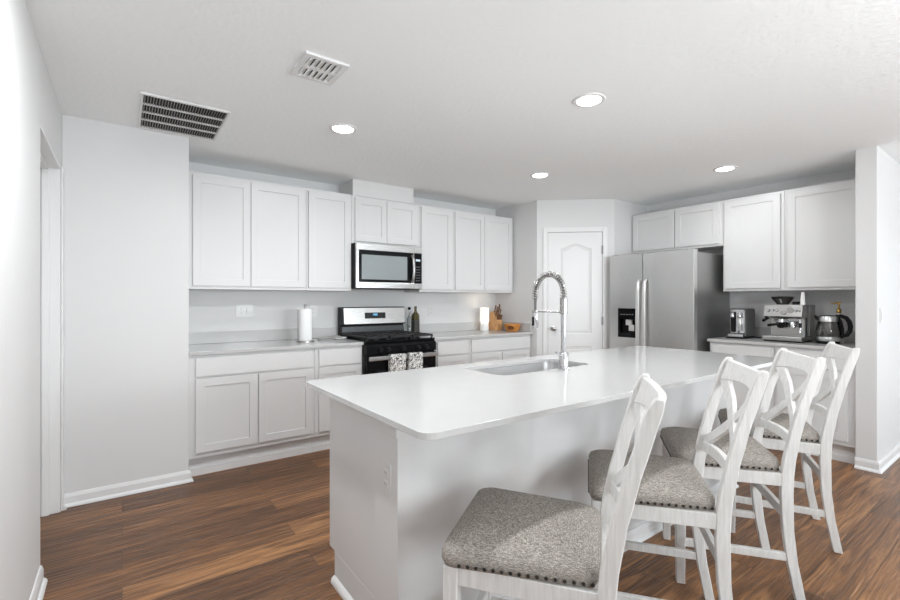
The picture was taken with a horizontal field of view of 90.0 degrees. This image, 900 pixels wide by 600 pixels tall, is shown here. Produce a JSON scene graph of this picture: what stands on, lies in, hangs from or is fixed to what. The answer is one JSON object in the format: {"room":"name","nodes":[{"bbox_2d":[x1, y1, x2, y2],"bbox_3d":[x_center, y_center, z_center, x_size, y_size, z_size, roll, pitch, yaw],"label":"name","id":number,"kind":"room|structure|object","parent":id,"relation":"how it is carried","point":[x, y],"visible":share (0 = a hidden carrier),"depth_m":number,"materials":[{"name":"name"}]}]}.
{"room":"kitchen","nodes":[
{"label":"kitchen","id":0,"kind":"room"},
{"bbox_2d":[0,0,61,599],"bbox_3d":[-0.208,0.066,-0.337,0.130,2.440,9.300,0,0,-36],"label":"wall","id":1,"kind":"structure","parent":0,"point":[28,100],"depth_m":1.67,"materials":[{"name":"white paint"}]},
{"bbox_2d":[29,565,47,599],"bbox_3d":[0.311,1.246,-0.918,0.028,0.080,7.350,0,0,-36],"label":"baseboard","id":2,"kind":"structure","parent":1,"relation":"attached to","point":[40,584],"depth_m":1.95,"materials":[{"name":"white wood"}]},
{"bbox_2d":[40,124,60,516],"bbox_3d":[-2.169,0.238,2.355,0.130,2.095,0.860,0,0,-36],"label":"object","id":3,"kind":"structure","parent":1,"relation":"attached to","point":[50,169],"depth_m":2.70,"materials":[{"name":"white paint"}]},
{"bbox_2d":[61,167,63,510],"bbox_3d":[-2.383,0.238,2.769,0.012,2.095,0.063,0,0,-36],"label":"trim","id":4,"kind":"structure","parent":1,"relation":"attached to","point":[62,169],"depth_m":2.75,"materials":[{"name":"white"}]},
{"bbox_2d":[62,114,188,493],"bbox_3d":[-2.367,0.066,3.319,0.685,2.440,0.805,0,0,-36],"label":"wall","id":5,"kind":"structure","parent":0,"point":[126,188],"depth_m":2.97,"materials":[{"name":"white paint"}]},
{"bbox_2d":[63,469,193,509],"bbox_3d":[-2.111,1.246,2.989,0.716,0.080,0.062,0,0,-38],"label":"baseboard","id":6,"kind":"structure","parent":5,"relation":"attached to","point":[77,498],"depth_m":2.97,"materials":[{"name":"white wood"}]},
{"bbox_2d":[189,162,495,334],"bbox_3d":[-0.870,0.066,4.814,3.494,2.440,0.150,0,0,-36],"label":"wall","id":7,"kind":"structure","parent":0,"point":[209,310],"depth_m":4.35,"materials":[{"name":"white paint"}]},
{"bbox_2d":[236,304,253,316],"bbox_3d":[-1.830,0.096,4.017,0.146,0.115,0.009,0,0,-36],"label":"power outlet","id":8,"kind":"object","parent":7,"relation":"attached to","point":[242,310],"visible":1,"depth_m":4.01,"materials":[{"name":"white plastic"}]},
{"bbox_2d":[189,171,305,290],"bbox_3d":[-1.755,-0.543,3.865,0.943,0.914,0.338,0,0,-36],"label":"upper cabinet","id":9,"kind":"object","parent":7,"relation":"attached to","point":[245,234],"visible":0.89,"depth_m":3.71,"materials":[{"name":"white wood"}]},
{"bbox_2d":[189,327,336,344],"bbox_3d":[-1.685,0.322,4.115,1.350,0.100,0.019,0,0,-36],"label":"backsplash","id":10,"kind":"structure","parent":7,"relation":"attached to","point":[273,334],"depth_m":4.03,"materials":[{"name":"white stone"}]},
{"bbox_2d":[309,305,315,316],"bbox_3d":[-1.333,0.106,4.379,0.070,0.115,0.008,0,0,-36],"label":"power outlet","id":11,"kind":"object","parent":7,"relation":"attached to","point":[313,307],"visible":0.78,"depth_m":4.38,"materials":[{"name":"white plastic"}]},
{"bbox_2d":[303,188,350,290],"bbox_3d":[-1.199,-0.543,4.270,0.429,0.914,0.338,0,0,-36],"label":"upper cabinet","id":12,"kind":"object","parent":7,"relation":"attached to","point":[328,214],"visible":0.92,"depth_m":4.13,"materials":[{"name":"white wood"}]},
{"bbox_2d":[351,195,418,246],"bbox_3d":[-0.718,-0.768,4.621,0.758,0.456,0.338,0,0,-36],"label":"upper cabinet","id":13,"kind":"object","parent":7,"relation":"attached to","point":[373,221],"visible":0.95,"depth_m":4.46,"materials":[{"name":"white wood"}]},
{"bbox_2d":[339,179,412,203],"bbox_3d":[-0.747,-1.075,4.609,0.675,0.157,0.326,0,0,-36],"label":"soffit","id":14,"kind":"object","parent":13,"relation":"on","point":[355,187],"depth_m":4.45,"materials":[{"name":"white paint"}]},
{"bbox_2d":[351,242,421,289],"bbox_3d":[-0.686,-0.322,4.551,0.724,0.432,0.468,0,0,-36],"label":"microwave","id":15,"kind":"object","parent":13,"relation":"attached to","point":[373,266],"visible":1,"depth_m":4.38,"materials":[{"name":"silver metal"}]},
{"bbox_2d":[404,205,452,292],"bbox_3d":[-0.231,-0.543,4.976,0.443,0.914,0.338,0,0,-36],"label":"upper cabinet","id":16,"kind":"object","parent":7,"relation":"attached to","point":[435,223],"visible":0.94,"depth_m":4.84,"materials":[{"name":"white wood"}]},
{"bbox_2d":[403,322,480,332],"bbox_3d":[0.019,0.322,5.356,1.375,0.100,0.019,0,0,-36],"label":"backsplash","id":17,"kind":"structure","parent":7,"relation":"attached to","point":[463,326],"depth_m":5.30,"materials":[{"name":"white stone"}]},
{"bbox_2d":[442,210,512,292],"bbox_3d":[0.315,-0.543,5.373,0.902,0.914,0.338,0,0,-36],"label":"upper cabinet","id":18,"kind":"object","parent":7,"relation":"attached to","point":[482,243],"visible":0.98,"depth_m":5.21,"materials":[{"name":"white wood"}]},
{"bbox_2d":[502,322,531,331],"bbox_3d":[0.763,0.322,5.521,0.020,0.100,0.628,0,0,-36],"label":"backsplash","id":19,"kind":"structure","parent":7,"relation":"attached to","point":[527,327],"depth_m":5.35,"materials":[{"name":"white stone"}]},
{"bbox_2d":[25,0,899,209],"bbox_3d":[2.888,-1.204,1.980,8.200,0.100,9.400,0,0,-36],"label":"ceiling","id":20,"kind":"structure","parent":0,"point":[460,102],"depth_m":2.41,"materials":[{"name":"white paint"}]},
{"bbox_2d":[138,91,230,140],"bbox_3d":[-1.697,-1.148,2.859,0.456,0.012,0.594,0,0,-36],"label":"ceiling vent","id":21,"kind":"object","parent":20,"relation":"in","point":[156,112],"visible":1,"depth_m":2.83,"materials":[{"name":"white metal"}]},
{"bbox_2d":[290,51,349,85],"bbox_3d":[-0.651,-1.146,2.241,0.217,0.016,0.250,0,0,-36],"label":"ceiling vent","id":22,"kind":"object","parent":20,"relation":"in","point":[311,66],"visible":1,"depth_m":2.23,"materials":[{"name":"white metal"}]},
{"bbox_2d":[329,123,356,133],"bbox_3d":[-0.719,-1.146,3.028,0.184,0.016,0.184,0,0,-36],"label":"recessed light","id":23,"kind":"object","parent":20,"relation":"in","point":[342,128],"visible":1,"depth_m":3.00,"materials":[{"name":"white plastic"}]},
{"bbox_2d":[530,172,549,177],"bbox_3d":[0.830,-1.146,4.152,0.184,0.016,0.184,0,0,-36],"label":"recessed light","id":24,"kind":"object","parent":20,"relation":"in","point":[537,174],"visible":1,"depth_m":4.12,"materials":[{"name":"white plastic"}]},
{"bbox_2d":[573,92,605,106],"bbox_3d":[0.801,-1.146,2.596,0.184,0.016,0.184,0,0,-36],"label":"recessed light","id":25,"kind":"object","parent":20,"relation":"in","point":[587,99],"visible":1,"depth_m":2.57,"materials":[{"name":"white plastic"}]},
{"bbox_2d":[713,165,736,171],"bbox_3d":[2.410,-1.146,3.947,0.184,0.016,0.184,0,0,-36],"label":"recessed light","id":26,"kind":"object","parent":20,"relation":"in","point":[728,167],"visible":1,"depth_m":3.92,"materials":[{"name":"white plastic"}]},
{"bbox_2d":[40,448,899,599],"bbox_3d":[2.888,1.311,1.980,8.200,0.050,9.400,0,0,-36],"label":"floor","id":27,"kind":"structure","parent":0,"point":[259,531],"depth_m":2.37,"materials":[{"name":"brown wood"}]},
{"bbox_2d":[189,348,313,476],"bbox_3d":[-1.680,0.842,3.737,0.913,0.888,0.634,0,0,-36],"label":"base cabinet","id":28,"kind":"object","parent":27,"relation":"on","point":[246,408],"visible":0.89,"depth_m":3.46,"materials":[{"name":"white wood"}]},
{"bbox_2d":[189,327,363,355],"bbox_3d":[-1.500,0.335,3.860,1.351,0.126,0.649,0,0,-36],"label":"countertop","id":29,"kind":"structure","parent":28,"relation":"on","point":[219,342],"depth_m":3.87,"materials":[{"name":"white stone"}]},
{"bbox_2d":[296,304,314,341],"bbox_3d":[-1.295,0.205,4.030,0.160,0.333,0.160,0,0,-36],"label":"paper towel holder","id":30,"kind":"object","parent":29,"relation":"on","point":[304,316],"visible":1,"depth_m":3.98,"materials":[{"name":"white paper"}]},
{"bbox_2d":[318,335,346,339],"bbox_3d":[-1.099,0.354,4.234,0.268,0.036,0.136,0,0,-36],"label":"spoon rest","id":31,"kind":"object","parent":29,"relation":"on","point":[337,337],"visible":0.99,"depth_m":4.23,"materials":[{"name":"white ceramic"}]},
{"bbox_2d":[312,345,361,451],"bbox_3d":[-1.135,0.842,4.134,0.433,0.888,0.634,0,0,-36],"label":"base cabinet","id":32,"kind":"object","parent":27,"relation":"on","point":[340,361],"visible":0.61,"depth_m":3.83,"materials":[{"name":"white wood"}]},
{"bbox_2d":[338,306,437,374],"bbox_3d":[-0.619,0.663,4.430,0.741,1.185,0.730,0,0,-36],"label":"range","id":33,"kind":"object","parent":27,"relation":"on","point":[381,329],"visible":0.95,"depth_m":4.36,"materials":[{"name":"black metal"}]},
{"bbox_2d":[346,336,434,343],"bbox_3d":[-0.628,0.377,4.443,0.741,0.018,0.617,0,0,-36],"label":"cooktop","id":34,"kind":"object","parent":33,"relation":"in","point":[402,339],"depth_m":4.21,"materials":[{"name":"black metal"}]},
{"bbox_2d":[388,353,405,371],"bbox_3d":[-0.479,0.607,4.087,0.158,0.238,0.044,0,0,-36],"label":"dish towel","id":35,"kind":"object","parent":33,"relation":"hanging from","point":[397,362],"visible":0.72,"depth_m":4.07,"materials":[{"name":"white fabric"}]},
{"bbox_2d":[407,352,422,369],"bbox_3d":[-0.328,0.597,4.197,0.152,0.218,0.044,0,0,-36],"label":"dish towel","id":36,"kind":"object","parent":33,"relation":"hanging from","point":[415,360],"visible":0.79,"depth_m":4.18,"materials":[{"name":"white fabric"}]},
{"bbox_2d":[434,338,468,366],"bbox_3d":[-0.164,0.842,4.841,0.471,0.888,0.634,0,0,-36],"label":"base cabinet","id":37,"kind":"object","parent":27,"relation":"on","point":[450,351],"visible":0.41,"depth_m":4.59,"materials":[{"name":"white wood"}]},
{"bbox_2d":[469,334,529,362],"bbox_3d":[0.398,0.842,5.250,0.915,0.888,0.634,0,0,-36],"label":"base cabinet","id":38,"kind":"object","parent":27,"relation":"on","point":[481,349],"visible":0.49,"depth_m":4.96,"materials":[{"name":"white wood"}]},
{"bbox_2d":[403,322,532,339],"bbox_3d":[0.212,0.335,5.107,1.396,0.126,0.649,0,0,-36],"label":"countertop","id":39,"kind":"structure","parent":38,"relation":"on","point":[440,331],"depth_m":5.18,"materials":[{"name":"white stone"}]},
{"bbox_2d":[411,306,419,331],"bbox_3d":[-0.378,0.220,4.933,0.069,0.303,0.069,0,0,-36],"label":"olive oil bottle","id":40,"kind":"object","parent":39,"relation":"on","point":[415,322],"visible":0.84,"depth_m":4.91,"materials":[{"name":"green glass"}]},
{"bbox_2d":[480,308,488,330],"bbox_3d":[0.419,0.234,5.464,0.114,0.275,0.114,0,0,-36],"label":"table lamp","id":41,"kind":"object","parent":39,"relation":"on","point":[484,312],"visible":1,"depth_m":5.42,"materials":[{"name":"white ceramic"}]},
{"bbox_2d":[489,311,501,329],"bbox_3d":[0.554,0.255,5.596,0.090,0.234,0.194,0,0,-36],"label":"knife block","id":42,"kind":"object","parent":39,"relation":"on","point":[494,324],"visible":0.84,"depth_m":5.54,"materials":[{"name":"brown wood"}]},
{"bbox_2d":[504,323,520,331],"bbox_3d":[0.740,0.328,5.351,0.200,0.088,0.200,0,0,-36],"label":"wooden bowl","id":43,"kind":"object","parent":39,"relation":"on","point":[512,327],"visible":0.98,"depth_m":5.28,"materials":[{"name":"brown wood"}]},
{"bbox_2d":[330,378,738,599],"bbox_3d":[0.694,0.840,2.589,2.690,0.893,0.702,0,0,-36],"label":"kitchen island","id":44,"kind":"object","parent":27,"relation":"on","point":[386,547],"visible":0.27,"depth_m":1.83,"materials":[{"name":"white"}]},
{"bbox_2d":[381,460,391,496],"bbox_3d":[-0.229,0.638,1.611,0.008,0.115,0.070,0,0,-36],"label":"power outlet","id":45,"kind":"object","parent":44,"relation":"attached to","point":[386,468],"visible":1,"depth_m":1.60,"materials":[{"name":"white plastic"}]},
{"bbox_2d":[383,468,387,477],"bbox_3d":[-0.231,0.618,1.609,0.003,0.028,0.033,0,0,-36],"label":"socket","id":46,"kind":"object","parent":45,"relation":"attached to","point":[385,470],"depth_m":1.61,"materials":[{"name":"grey plastic"}]},
{"bbox_2d":[383,479,387,488],"bbox_3d":[-0.231,0.658,1.609,0.003,0.028,0.033,0,0,-36],"label":"socket","id":47,"kind":"object","parent":45,"relation":"attached to","point":[385,481],"depth_m":1.61,"materials":[{"name":"grey plastic"}]},
{"bbox_2d":[307,346,773,439],"bbox_3d":[0.736,0.383,2.462,2.737,0.021,1.026,0,0,-36],"label":"island countertop","id":48,"kind":"structure","parent":44,"relation":"on","point":[433,403],"depth_m":1.96,"materials":[{"name":"white stone"}]},
{"bbox_2d":[473,362,577,374],"bbox_3d":[0.443,0.492,2.543,0.750,0.195,0.374,0,0,-36],"label":"sink","id":49,"kind":"object","parent":48,"relation":"in","point":[540,366],"visible":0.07,"depth_m":2.75,"materials":[{"name":"metal"}]},
{"bbox_2d":[532,271,568,369],"bbox_3d":[0.537,0.106,2.475,0.094,0.532,0.254,0,0,-36],"label":"faucet","id":50,"kind":"object","parent":48,"relation":"on","point":[563,355],"visible":1,"depth_m":2.40,"materials":[{"name":"silver metal"}]},
{"bbox_2d":[442,373,666,599],"bbox_3d":[0.323,0.764,1.376,0.607,1.044,0.463,0,0,19],"label":"bar stool","id":51,"kind":"object","parent":27,"relation":"on","point":[521,545],"visible":1,"depth_m":1.25,"materials":[{"name":"grey fabric"}]},
{"bbox_2d":[610,248,728,351],"bbox_3d":[2.335,0.396,4.850,0.834,1.780,0.908,0,0,-36],"label":"refrigerator","id":52,"kind":"object","parent":27,"relation":"on","point":[677,299],"visible":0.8,"depth_m":4.55,"materials":[{"name":"metal"}]},
{"bbox_2d":[588,357,768,599],"bbox_3d":[0.868,0.764,1.799,0.607,1.044,0.463,0,0,17],"label":"bar stool","id":53,"kind":"object","parent":27,"relation":"on","point":[672,490],"visible":0.89,"depth_m":1.66,"materials":[{"name":"white wood"}]},
{"bbox_2d":[710,342,773,409],"bbox_3d":[2.904,0.842,4.305,0.636,0.888,0.528,0,0,-36],"label":"base cabinet","id":54,"kind":"object","parent":27,"relation":"on","point":[741,390],"visible":0.2,"depth_m":4.10,"materials":[{"name":"white wood"}]},
{"bbox_2d":[660,348,825,599],"bbox_3d":[1.366,0.764,2.164,0.607,1.044,0.463,0,0,17],"label":"bar stool","id":55,"kind":"object","parent":27,"relation":"on","point":[759,467],"visible":0.75,"depth_m":2.02,"materials":[{"name":"white wood"}]},
{"bbox_2d":[718,341,859,553],"bbox_3d":[1.891,0.764,2.560,0.607,1.044,0.463,0,0,26],"label":"bar stool","id":56,"kind":"object","parent":27,"relation":"on","point":[811,442],"visible":0.63,"depth_m":2.36,"materials":[{"name":"white wood"}]},
{"bbox_2d":[774,346,854,463],"bbox_3d":[3.219,0.842,3.873,0.636,0.888,0.537,0,0,-36],"label":"base cabinet","id":57,"kind":"object","parent":27,"relation":"on","point":[843,444],"visible":0.25,"depth_m":3.59,"materials":[{"name":"white wood"}]},
{"bbox_2d":[707,327,854,349],"bbox_3d":[3.054,0.335,4.088,0.651,0.126,1.080,0,0,-36],"label":"countertop","id":58,"kind":"structure","parent":57,"relation":"on","point":[849,341],"depth_m":4.04,"materials":[{"name":"white stone"}]},
{"bbox_2d":[726,308,755,338],"bbox_3d":[2.869,0.226,4.435,0.300,0.290,0.163,0,0,-36],"label":"toaster","id":59,"kind":"object","parent":58,"relation":"on","point":[742,320],"visible":1,"depth_m":4.38,"materials":[{"name":"grey metal"}]},
{"bbox_2d":[728,333,744,336],"bbox_3d":[2.778,0.342,4.369,0.065,0.030,0.135,0,0,-36],"label":"drip tray","id":60,"kind":"object","parent":59,"relation":"on","point":[729,334],"depth_m":4.35,"materials":[{"name":"silver metal"}]},
{"bbox_2d":[762,296,814,342],"bbox_3d":[3.037,0.169,4.057,0.393,0.406,0.305,0,0,-36],"label":"espresso machine","id":61,"kind":"object","parent":58,"relation":"on","point":[794,322],"visible":0.99,"depth_m":4.01,"materials":[{"name":"metal"}]},
{"bbox_2d":[762,334,812,341],"bbox_3d":[3.052,0.341,4.073,0.310,0.038,0.296,0,0,-36],"label":"drip tray","id":62,"kind":"object","parent":61,"relation":"on","point":[772,337],"depth_m":3.98,"materials":[{"name":"metal"}]},
{"bbox_2d":[800,292,804,304],"bbox_3d":[3.083,-0.015,3.937,0.038,0.110,0.037,0,0,-36],"label":"shaker","id":63,"kind":"object","parent":61,"relation":"on","point":[802,299],"visible":1,"depth_m":3.93,"materials":[{"name":"white ceramic"}]},
{"bbox_2d":[814,314,852,343],"bbox_3d":[3.234,0.246,3.812,0.170,0.250,0.227,0,0,-22],"label":"electric kettle","id":64,"kind":"object","parent":58,"relation":"on","point":[827,318],"visible":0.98,"depth_m":3.78,"materials":[{"name":"silver plastic"}]},
{"bbox_2d":[830,302,843,342],"bbox_3d":[3.395,0.195,3.938,0.072,0.354,0.083,0,0,-8],"label":"pump bottle","id":65,"kind":"object","parent":58,"relation":"on","point":[838,311],"visible":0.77,"depth_m":3.93,"materials":[{"name":"gold glass"}]},
{"bbox_2d":[496,199,646,356],"bbox_3d":[1.504,0.066,5.749,1.444,2.440,1.436,0,0,-36],"label":"wall","id":66,"kind":"structure","parent":0,"point":[530,218],"depth_m":5.21,"materials":[{"name":"white paint"}]},
{"bbox_2d":[543,227,606,355],"bbox_3d":[1.431,0.228,5.140,0.721,2.117,0.095,0,0,5],"label":"door","id":67,"kind":"structure","parent":66,"relation":"in","point":[575,259],"depth_m":5.16,"materials":[{"name":"white wood"}]},
{"bbox_2d":[647,169,854,332],"bbox_3d":[3.074,0.066,4.718,0.120,2.440,2.079,0,0,-36],"label":"wall","id":68,"kind":"structure","parent":0,"point":[822,300],"depth_m":4.42,"materials":[{"name":"white paint"}]},
{"bbox_2d":[632,201,722,253],"bbox_3d":[2.571,-0.773,5.016,0.338,0.454,0.998,0,0,-36],"label":"upper cabinet","id":69,"kind":"object","parent":68,"relation":"attached to","point":[700,227],"visible":0.96,"depth_m":4.86,"materials":[{"name":"white wood"}]},
{"bbox_2d":[723,190,784,291],"bbox_3d":[3.018,-0.543,4.402,0.338,0.914,0.517,0,0,-36],"label":"upper cabinet","id":70,"kind":"object","parent":68,"relation":"attached to","point":[753,226],"visible":0.93,"depth_m":4.29,"materials":[{"name":"white wood"}]},
{"bbox_2d":[754,327,854,341],"bbox_3d":[3.309,0.322,4.274,0.019,0.100,1.080,0,0,-36],"label":"backsplash","id":71,"kind":"structure","parent":68,"relation":"attached to","point":[759,331],"depth_m":4.13,"materials":[{"name":"white stone"}]},
{"bbox_2d":[785,179,854,290],"bbox_3d":[3.334,-0.543,3.967,0.338,0.914,0.553,0,0,-36],"label":"upper cabinet","id":72,"kind":"object","parent":68,"relation":"attached to","point":[819,219],"visible":0.74,"depth_m":3.88,"materials":[{"name":"white wood"}]},
{"bbox_2d":[847,303,854,315],"bbox_3d":[3.544,0.086,3.963,0.008,0.115,0.070,0,0,-36],"label":"power outlet","id":73,"kind":"object","parent":68,"relation":"attached to","point":[850,306],"visible":0.79,"depth_m":3.97,"materials":[{"name":"white plastic"}]},
{"bbox_2d":[855,146,899,461],"bbox_3d":[4.382,0.066,4.307,3.044,2.440,0.126,0,0,-36],"label":"wall","id":74,"kind":"structure","parent":0,"point":[877,174],"depth_m":3.44,"materials":[{"name":"white paint"}]},
{"bbox_2d":[854,443,899,473],"bbox_3d":[4.299,1.246,4.229,2.871,0.080,0.153,0,0,-36],"label":"baseboard","id":75,"kind":"structure","parent":74,"relation":"attached to","point":[885,462],"depth_m":3.43,"materials":[{"name":"white wood"}]},
{"bbox_2d":[880,308,882,322],"bbox_3d":[3.272,0.116,3.415,0.070,0.115,0.009,0,0,-36],"label":"wall switch","id":76,"kind":"object","parent":74,"relation":"attached to","point":[881,309],"visible":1,"depth_m":3.40,"materials":[{"name":"white plastic"}]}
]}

